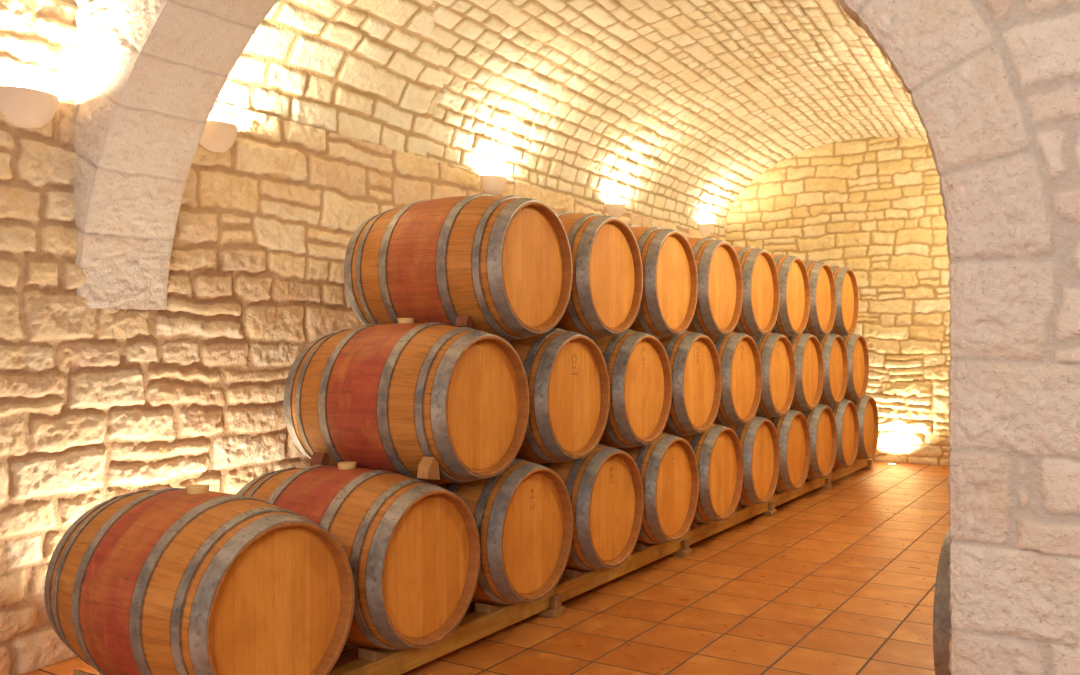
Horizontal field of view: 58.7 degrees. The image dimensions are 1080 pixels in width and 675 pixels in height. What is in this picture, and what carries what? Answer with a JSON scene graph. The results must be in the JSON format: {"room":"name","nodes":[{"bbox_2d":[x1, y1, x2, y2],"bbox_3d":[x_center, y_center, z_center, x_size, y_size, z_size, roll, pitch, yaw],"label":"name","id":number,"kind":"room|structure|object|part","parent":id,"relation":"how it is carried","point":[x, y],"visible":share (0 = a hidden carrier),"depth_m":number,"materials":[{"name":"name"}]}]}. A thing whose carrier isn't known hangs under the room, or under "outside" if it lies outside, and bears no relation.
{"room":"wine cellar","nodes":[
{"label":"wine cellar","id":0,"kind":"room"},
{"bbox_2d":[0,0,724,674],"bbox_3d":[-0.395,-0.482,6.630,0.043,3.630,10.363,0,0,30],"label":"wall","id":1,"kind":"structure","parent":0,"point":[97,406],"depth_m":4.37,"materials":[{"name":"stone"}]},
{"bbox_2d":[0,86,57,127],"bbox_3d":[-2.012,-0.895,3.772,0.143,0.136,0.268,0,0,36],"label":"wall sconce","id":2,"kind":"object","parent":1,"relation":"attached to","point":[24,107],"visible":0.99,"depth_m":3.73,"materials":[{"name":"paint"}]},
{"bbox_2d":[199,120,237,151],"bbox_3d":[-1.546,-0.951,4.583,0.143,0.136,0.268,0,0,36],"label":"wall sconce","id":3,"kind":"object","parent":1,"relation":"attached to","point":[217,136],"visible":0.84,"depth_m":4.54,"materials":[{"name":"ceramic"}]},
{"bbox_2d":[480,175,506,195],"bbox_3d":[-0.317,-1.054,6.724,0.143,0.136,0.268,0,0,36],"label":"wall sconce","id":4,"kind":"object","parent":1,"relation":"attached to","point":[495,185],"visible":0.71,"depth_m":6.66,"materials":[{"name":"ceramic"}]},
{"bbox_2d":[603,203,624,217],"bbox_3d":[0.665,-1.096,8.434,0.143,0.136,0.268,0,0,36],"label":"wall sconce","id":5,"kind":"object","parent":1,"relation":"attached to","point":[617,210],"visible":0.67,"depth_m":8.36,"materials":[{"name":"ceramic"}]},
{"bbox_2d":[698,224,712,236],"bbox_3d":[1.787,-1.154,10.387,0.143,0.136,0.268,0,0,36],"label":"wall sconce","id":6,"kind":"object","parent":1,"relation":"attached to","point":[705,229],"visible":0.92,"depth_m":10.31,"materials":[{"name":"ceramic"}]},
{"bbox_2d":[14,461,949,674],"bbox_3d":[0.586,1.365,4.069,5.700,0.120,13.900,0,0,33],"label":"floor","id":7,"kind":"structure","parent":0,"point":[841,579],"depth_m":4.66,"materials":[{"name":"tile"}]},
{"bbox_2d":[328,459,872,674],"bbox_3d":[0.779,1.245,6.225,0.695,0.124,8.235,0,0,33],"label":"rack","id":8,"kind":"object","parent":7,"relation":"on","point":[475,626],"visible":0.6,"depth_m":4.54,"materials":[{"name":"brown wood"}]},
{"bbox_2d":[73,669,96,674],"bbox_3d":[-1.487,1.149,3.223,0.110,0.080,0.105,0,0,33],"label":"chock","id":9,"kind":"object","parent":8,"relation":"on","point":[75,672],"visible":1,"depth_m":3.19,"materials":[{"name":"brown wood"}]},
{"bbox_2d":[44,484,354,674],"bbox_3d":[-1.144,0.848,3.217,0.885,0.701,0.680,0,0,35],"label":"wine barrel","id":10,"kind":"object","parent":8,"relation":"on","point":[192,579],"visible":1,"depth_m":2.96,"materials":[{"name":"brown wood"}]},
{"bbox_2d":[236,461,479,649],"bbox_3d":[-0.764,0.847,3.809,0.885,0.701,0.680,0,0,33],"label":"wine barrel","id":11,"kind":"object","parent":8,"relation":"on","point":[411,546],"visible":0.63,"depth_m":3.56,"materials":[{"name":"wood"}]},
{"bbox_2d":[310,452,329,465],"bbox_3d":[-0.919,0.511,4.006,0.065,0.065,0.054,0,0,33],"label":"wedge","id":12,"kind":"object","parent":11,"relation":"on","point":[318,458],"visible":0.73,"depth_m":3.99,"materials":[{"name":"brown wood"}]},
{"bbox_2d":[417,456,439,479],"bbox_3d":[-0.429,0.505,3.690,0.054,0.092,0.077,0,0,33],"label":"wedge","id":13,"kind":"object","parent":11,"relation":"on","point":[428,468],"visible":1,"depth_m":3.67,"materials":[{"name":"brown wood"}]},
{"bbox_2d":[358,648,386,661],"bbox_3d":[-0.619,1.166,3.554,0.083,0.038,0.070,0,0,33],"label":"chock","id":14,"kind":"object","parent":8,"relation":"on","point":[366,654],"visible":1,"depth_m":3.52,"materials":[{"name":"brown wood"}]},
{"bbox_3d":[-0.593,1.230,3.594,0.083,0.090,2.325,0,0,33],"label":"rail","id":15,"kind":"part","parent":8,"relation":"part of","materials":[{"name":"brown wood"}]},
{"bbox_2d":[475,602,498,613],"bbox_3d":[-0.229,1.165,4.160,0.083,0.038,0.070,0,0,33],"label":"chock","id":16,"kind":"object","parent":8,"relation":"on","point":[479,607],"visible":1,"depth_m":4.13,"materials":[{"name":"brown wood"}]},
{"bbox_2d":[437,458,572,604],"bbox_3d":[-0.375,0.846,4.414,0.885,0.701,0.680,0,0,33],"label":"wine barrel","id":17,"kind":"object","parent":8,"relation":"on","point":[523,515],"visible":0.36,"depth_m":4.12,"materials":[{"name":"wood"}]},
{"bbox_2d":[284,318,528,484],"bbox_3d":[-0.572,0.268,4.113,0.885,0.701,0.680,0,0,33],"label":"wine barrel","id":18,"kind":"object","parent":17,"relation":"on","point":[380,396],"visible":0.94,"depth_m":3.85,"materials":[{"name":"wood"}]},
{"bbox_2d":[455,315,472,327],"bbox_3d":[-0.322,-0.066,4.057,0.060,0.056,0.048,0,0,33],"label":"wedge","id":19,"kind":"object","parent":18,"relation":"on","point":[462,320],"visible":0.89,"depth_m":4.04,"materials":[{"name":"brown wood"}]},
{"bbox_2d":[507,328,609,463],"bbox_3d":[-0.182,0.267,4.719,0.885,0.701,0.680,0,0,33],"label":"wine barrel","id":20,"kind":"object","parent":17,"relation":"on","point":[567,375],"visible":0.42,"depth_m":4.43,"materials":[{"name":"wood"}]},
{"bbox_2d":[344,193,572,340],"bbox_3d":[-0.377,-0.306,4.422,0.885,0.682,0.680,0,0,33],"label":"wine barrel","id":21,"kind":"object","parent":20,"relation":"on","point":[504,263],"visible":0.88,"depth_m":4.16,"materials":[{"name":"wood"}]},
{"bbox_2d":[562,569,582,577],"bbox_3d":[0.161,1.164,4.766,0.083,0.038,0.070,0,0,33],"label":"chock","id":22,"kind":"object","parent":8,"relation":"on","point":[567,572],"visible":0.88,"depth_m":4.74,"materials":[{"name":"brown wood"}]},
{"bbox_2d":[539,444,643,570],"bbox_3d":[0.015,0.845,5.022,0.885,0.701,0.680,0,0,33],"label":"wine barrel","id":23,"kind":"object","parent":8,"relation":"on","point":[604,486],"visible":0.34,"depth_m":4.73,"materials":[{"name":"wood"}]},
{"bbox_2d":[592,329,671,447],"bbox_3d":[0.207,0.266,5.324,0.885,0.701,0.680,0,0,33],"label":"wine barrel","id":24,"kind":"object","parent":23,"relation":"on","point":[637,363],"visible":0.43,"depth_m":5.04,"materials":[{"name":"wood"}]},
{"bbox_2d":[552,211,642,338],"bbox_3d":[0.014,-0.317,5.029,0.885,0.701,0.680,0,0,33],"label":"wine barrel","id":25,"kind":"object","parent":24,"relation":"on","point":[607,287],"visible":0.48,"depth_m":4.75,"materials":[{"name":"wood"}]},
{"bbox_2d":[633,543,647,550],"bbox_3d":[0.551,1.163,5.372,0.083,0.038,0.070,0,0,33],"label":"chock","id":26,"kind":"object","parent":8,"relation":"on","point":[638,546],"visible":0.58,"depth_m":5.33,"materials":[{"name":"brown wood"}]},
{"bbox_2d":[616,432,698,543],"bbox_3d":[0.406,0.844,5.628,0.885,0.701,0.680,0,0,33],"label":"wine barrel","id":27,"kind":"object","parent":8,"relation":"on","point":[667,466],"visible":0.34,"depth_m":5.34,"materials":[{"name":"wood"}]},
{"bbox_2d":[658,330,721,435],"bbox_3d":[0.597,0.265,5.932,0.885,0.701,0.680,0,0,33],"label":"wine barrel","id":28,"kind":"object","parent":27,"relation":"on","point":[693,357],"visible":0.35,"depth_m":5.65,"materials":[{"name":"wood"}]},
{"bbox_2d":[628,225,697,338],"bbox_3d":[0.402,-0.318,5.633,0.885,0.701,0.680,0,0,32],"label":"wine barrel","id":29,"kind":"object","parent":28,"relation":"on","point":[668,303],"visible":0.43,"depth_m":5.35,"materials":[{"name":"wood"}]},
{"bbox_3d":[0.843,1.227,5.827,0.083,0.090,2.975,0,0,33],"label":"rail","id":30,"kind":"part","parent":8,"relation":"part of","materials":[{"name":"brown wood"}]},
{"bbox_2d":[690,522,698,528],"bbox_3d":[0.940,1.162,5.978,0.083,0.038,0.070,0,0,33],"label":"chock","id":31,"kind":"object","parent":8,"relation":"on","point":[694,525],"visible":0.5,"depth_m":5.94,"materials":[{"name":"brown wood"}]},
{"bbox_2d":[677,423,742,522],"bbox_3d":[0.795,0.843,6.234,0.885,0.701,0.680,0,0,33],"label":"wine barrel","id":32,"kind":"object","parent":8,"relation":"on","point":[717,450],"visible":0.34,"depth_m":5.96,"materials":[{"name":"wood"}]},
{"bbox_2d":[725,416,779,505],"bbox_3d":[1.183,0.842,6.837,0.885,0.701,0.680,0,0,33],"label":"wine barrel","id":33,"kind":"object","parent":8,"relation":"on","point":[758,438],"visible":0.25,"depth_m":6.57,"materials":[{"name":"wood"}]},
{"bbox_2d":[710,331,761,426],"bbox_3d":[0.987,0.264,6.538,0.885,0.701,0.680,0,0,33],"label":"wine barrel","id":34,"kind":"object","parent":33,"relation":"on","point":[739,356],"visible":0.3,"depth_m":6.26,"materials":[{"name":"wood"}]},
{"bbox_2d":[685,236,742,337],"bbox_3d":[0.794,-0.319,6.243,0.885,0.701,0.680,0,0,33],"label":"wine barrel","id":35,"kind":"object","parent":34,"relation":"on","point":[720,281],"visible":0.3,"depth_m":5.97,"materials":[{"name":"wood"}]},
{"bbox_2d":[766,409,810,491],"bbox_3d":[1.573,0.841,7.444,0.885,0.701,0.680,0,0,33],"label":"wine barrel","id":36,"kind":"object","parent":8,"relation":"on","point":[792,428],"visible":0.27,"depth_m":7.18,"materials":[{"name":"wood"}]},
{"bbox_2d":[753,332,795,417],"bbox_3d":[1.377,0.263,7.144,0.885,0.701,0.680,0,0,33],"label":"wine barrel","id":37,"kind":"object","parent":36,"relation":"on","point":[776,353],"visible":0.29,"depth_m":6.87,"materials":[{"name":"wood"}]},
{"bbox_2d":[732,246,779,337],"bbox_3d":[1.184,-0.320,6.849,0.885,0.701,0.680,0,0,33],"label":"wine barrel","id":38,"kind":"object","parent":37,"relation":"on","point":[761,291],"visible":0.34,"depth_m":6.58,"materials":[{"name":"wood"}]},
{"bbox_2d":[800,404,836,479],"bbox_3d":[1.964,0.840,8.052,0.885,0.701,0.680,0,0,33],"label":"wine barrel","id":39,"kind":"object","parent":8,"relation":"on","point":[821,422],"visible":0.17,"depth_m":7.80,"materials":[{"name":"wood"}]},
{"bbox_2d":[787,333,823,411],"bbox_3d":[1.765,0.262,7.747,0.885,0.701,0.680,0,0,33],"label":"wine barrel","id":40,"kind":"object","parent":39,"relation":"on","point":[806,347],"visible":0.27,"depth_m":7.48,"materials":[{"name":"wood"}]},
{"bbox_2d":[771,254,809,336],"bbox_3d":[1.573,-0.321,7.455,0.885,0.701,0.680,0,0,33],"label":"wine barrel","id":41,"kind":"object","parent":40,"relation":"on","point":[794,286],"visible":0.3,"depth_m":7.20,"materials":[{"name":"wood"}]},
{"bbox_2d":[817,333,847,405],"bbox_3d":[2.155,0.261,8.354,0.885,0.701,0.680,0,0,33],"label":"wine barrel","id":42,"kind":"object","parent":39,"relation":"on","point":[835,361],"visible":0.23,"depth_m":8.10,"materials":[{"name":"wood"}]},
{"bbox_2d":[802,260,835,336],"bbox_3d":[1.962,-0.322,8.060,0.885,0.701,0.680,0,0,33],"label":"wine barrel","id":43,"kind":"object","parent":42,"relation":"on","point":[822,312],"visible":0.17,"depth_m":7.80,"materials":[{"name":"wood"}]},
{"bbox_3d":[2.442,1.223,8.312,0.083,0.090,2.925,0,0,33],"label":"rail","id":44,"kind":"part","parent":8,"relation":"part of","materials":[{"name":"brown wood"}]},
{"bbox_2d":[828,399,858,468],"bbox_3d":[2.353,0.839,8.656,0.885,0.701,0.680,0,0,33],"label":"wine barrel","id":45,"kind":"object","parent":8,"relation":"on","point":[845,412],"visible":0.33,"depth_m":8.40,"materials":[{"name":"wood"}]},
{"bbox_2d":[851,395,878,460],"bbox_3d":[2.743,0.838,9.263,0.885,0.701,0.680,0,0,33],"label":"wine barrel","id":46,"kind":"object","parent":8,"relation":"on","point":[866,407],"visible":0.23,"depth_m":9.01,"materials":[{"name":"wood"}]},
{"bbox_2d":[841,334,868,400],"bbox_3d":[2.546,0.260,8.962,0.885,0.701,0.680,0,0,33],"label":"wine barrel","id":47,"kind":"object","parent":46,"relation":"on","point":[856,346],"visible":0.28,"depth_m":8.71,"materials":[{"name":"wood"}]},
{"bbox_2d":[829,266,858,335],"bbox_3d":[2.351,-0.323,8.665,0.885,0.701,0.680,0,0,33],"label":"wine barrel","id":48,"kind":"object","parent":47,"relation":"on","point":[847,299],"visible":0.27,"depth_m":8.41,"materials":[{"name":"wood"}]},
{"bbox_2d":[933,530,950,674],"bbox_3d":[1.789,0.944,3.087,0.885,0.701,0.680,0,0,33],"label":"wine barrel","id":49,"kind":"object","parent":7,"relation":"on","point":[941,610],"visible":0.16,"depth_m":3.08,"materials":[{"name":"wood"}]},
{"bbox_2d":[216,0,927,236],"bbox_3d":[1.610,-1.635,6.759,3.399,0.977,8.081,0,0,30],"label":"ceiling","id":50,"kind":"structure","parent":0,"point":[663,110],"depth_m":6.62,"materials":[{"name":"stone"}]},
{"bbox_2d":[73,0,1079,674],"bbox_3d":[-0.392,-0.667,3.246,5.277,4.010,0.456,0,0,33],"label":"stone arch","id":51,"kind":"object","parent":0,"point":[993,86],"depth_m":2.12,"materials":[{"name":"stone"}]},
{"bbox_2d":[714,136,950,465],"bbox_3d":[3.415,-0.438,10.156,3.393,3.516,0.052,0,0,33],"label":"wall","id":52,"kind":"structure","parent":0,"point":[872,207],"depth_m":10.04,"materials":[{"name":"stone"}]}
]}

